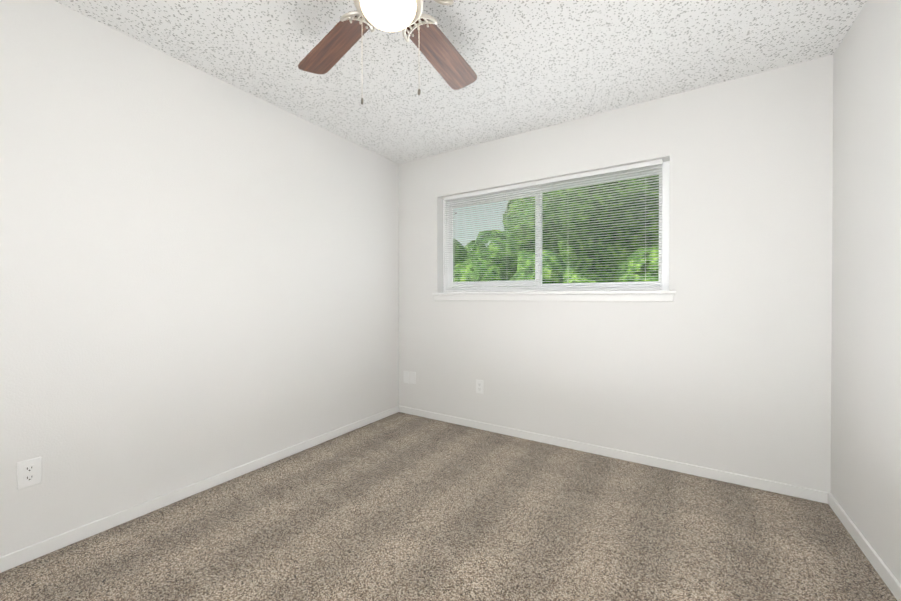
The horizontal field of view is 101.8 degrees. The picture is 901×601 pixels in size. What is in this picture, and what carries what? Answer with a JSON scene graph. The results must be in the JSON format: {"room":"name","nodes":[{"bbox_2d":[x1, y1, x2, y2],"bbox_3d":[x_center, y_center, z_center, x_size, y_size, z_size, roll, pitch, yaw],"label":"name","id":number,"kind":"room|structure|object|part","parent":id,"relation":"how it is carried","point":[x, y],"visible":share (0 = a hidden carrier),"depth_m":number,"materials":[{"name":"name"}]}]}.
{"room":"empty bedroom","nodes":[
{"label":"empty bedroom","id":0,"kind":"room"},
{"bbox_2d":[0,0,398,556],"bbox_3d":[-1.483,-0.113,2.216,0.160,2.440,3.720,0,0,32],"label":"wall","id":1,"kind":"structure","parent":0,"point":[199,275],"depth_m":1.96,"materials":[{"name":"white paint"}]},
{"bbox_2d":[17,457,41,489],"bbox_3d":[-1.798,0.736,1.563,0.008,0.115,0.070,0,0,32],"label":"outlet","id":2,"kind":"object","parent":1,"relation":"attached to","point":[28,472],"visible":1,"depth_m":1.56,"materials":[{"name":"white plastic"}]},
{"bbox_2d":[0,405,399,572],"bbox_3d":[-1.410,1.076,2.178,0.012,0.062,3.400,0,0,32],"label":"baseboard","id":3,"kind":"structure","parent":1,"relation":"attached to","point":[31,552],"depth_m":1.95,"materials":[{"name":"white paint"}]},
{"bbox_2d":[0,412,896,600],"bbox_3d":[-0.125,1.173,1.370,3.370,0.120,3.720,0,0,32],"label":"floor","id":4,"kind":"structure","parent":0,"point":[399,506],"depth_m":1.72,"materials":[{"name":"carpet"}]},
{"bbox_2d":[54,0,866,163],"bbox_3d":[-0.125,-1.387,1.353,3.370,0.120,3.720,0,0,32],"label":"ceiling","id":5,"kind":"structure","parent":0,"point":[536,64],"depth_m":1.97,"materials":[{"name":"white paint"}]},
{"bbox_2d":[298,0,476,104],"bbox_3d":[-0.210,-1.020,1.335,1.263,0.615,1.235,0,0,32],"label":"ceiling fan","id":6,"kind":"object","parent":5,"relation":"hanging from","point":[423,32],"visible":1,"depth_m":1.52,"materials":[{"name":"brown wood"}]},
{"bbox_3d":[-0.508,-1.101,1.592,0.142,0.006,0.483,-16,11,-43],"label":"blade","id":7,"kind":"part","parent":6,"relation":"part of","materials":[{"name":"brown wood"}]},
{"bbox_3d":[-0.027,-1.101,1.662,0.142,0.006,0.483,-12,-5,27],"label":"blade","id":8,"kind":"part","parent":6,"relation":"part of","materials":[{"name":"brown wood"}]},
{"bbox_2d":[399,54,833,492],"bbox_3d":[0.823,-0.117,2.868,3.050,2.440,0.160,0,0,32],"label":"wall","id":9,"kind":"structure","parent":0,"point":[722,362],"depth_m":2.35,"materials":[{"name":"white paint"}]},
{"bbox_2d":[404,371,408,382],"bbox_3d":[-0.429,0.746,3.563,0.070,0.115,0.006,0,0,32],"label":"electrical outlet","id":10,"kind":"object","parent":9,"relation":"attached to","point":[406,376],"visible":1,"depth_m":3.56,"materials":[{"name":"white plastic"}]},
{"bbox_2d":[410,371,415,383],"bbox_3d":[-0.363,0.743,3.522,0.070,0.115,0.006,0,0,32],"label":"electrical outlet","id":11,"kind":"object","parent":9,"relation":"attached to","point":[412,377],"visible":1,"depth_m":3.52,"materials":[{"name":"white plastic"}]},
{"bbox_2d":[476,380,482,393],"bbox_3d":[0.249,0.739,3.135,0.070,0.115,0.008,0,0,32],"label":"outlet","id":12,"kind":"object","parent":9,"relation":"attached to","point":[479,386],"visible":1,"depth_m":3.13,"materials":[{"name":"white plastic"}]},
{"bbox_2d":[432,291,675,301],"bbox_3d":[0.672,-0.032,2.910,1.910,0.072,0.141,0,0,32],"label":"window sill","id":13,"kind":"structure","parent":9,"relation":"attached to","point":[646,296],"depth_m":2.73,"materials":[{"name":"white paint"}]},
{"bbox_2d":[443,161,669,292],"bbox_3d":[0.721,-0.508,2.985,1.830,0.880,0.066,0,0,32],"label":"sliding window","id":14,"kind":"structure","parent":9,"relation":"in","point":[493,286],"depth_m":2.87,"materials":[{"name":"white plastic"}]},
{"bbox_2d":[444,159,662,291],"bbox_3d":[0.679,-0.509,2.909,1.740,0.874,0.037,0,0,32],"label":"mini blinds","id":15,"kind":"object","parent":14,"relation":"attached to","point":[607,172],"visible":0.92,"depth_m":2.81,"materials":[{"name":"white plastic"}]},
{"bbox_2d":[399,406,827,503],"bbox_3d":[0.777,1.072,2.803,3.026,0.062,0.012,0,0,32],"label":"baseboard","id":16,"kind":"structure","parent":9,"relation":"attached to","point":[776,487],"depth_m":2.47,"materials":[{"name":"white paint"}]},
{"bbox_2d":[831,0,900,583],"bbox_3d":[1.234,-0.102,0.507,0.160,2.440,3.720,0,0,32],"label":"wall","id":17,"kind":"structure","parent":0,"point":[866,375],"depth_m":1.60,"materials":[{"name":"white paint"}]},
{"bbox_2d":[828,492,900,600],"bbox_3d":[1.161,1.087,0.560,0.012,0.062,3.400,0,0,32],"label":"baseboard","id":18,"kind":"structure","parent":17,"relation":"attached to","point":[889,579],"depth_m":1.57,"materials":[{"name":"white paint"}]},
{"label":"outside","id":19,"kind":"structure","parent":0,"visible":0},
{"bbox_3d":[22.817,3.949,40.712,120.000,0.200,85.600,0,0,32],"label":"ground","id":20,"kind":"structure","parent":19,"visible":0},
{"bbox_2d":[453,239,478,275],"bbox_3d":[0.256,0.679,15.535,7.114,6.707,5.598,0,0,32],"label":"tree","id":21,"kind":"object","parent":20,"relation":"on","point":[468,258],"depth_m":14.34,"materials":[{"name":"green plant"}]},
{"bbox_2d":[453,229,565,286],"bbox_3d":[1.084,1.413,6.924,2.519,5.353,2.437,0,0,32],"label":"tree","id":22,"kind":"object","parent":20,"relation":"on","point":[493,269],"depth_m":6.23,"materials":[{"name":"green plant"}]},
{"bbox_2d":[503,175,658,282],"bbox_3d":[4.637,-1.947,9.346,7.478,12.034,6.800,0,0,32],"label":"tree","id":23,"kind":"object","parent":20,"relation":"on","point":[606,265],"depth_m":8.11,"materials":[{"name":"green plant"}]}
]}

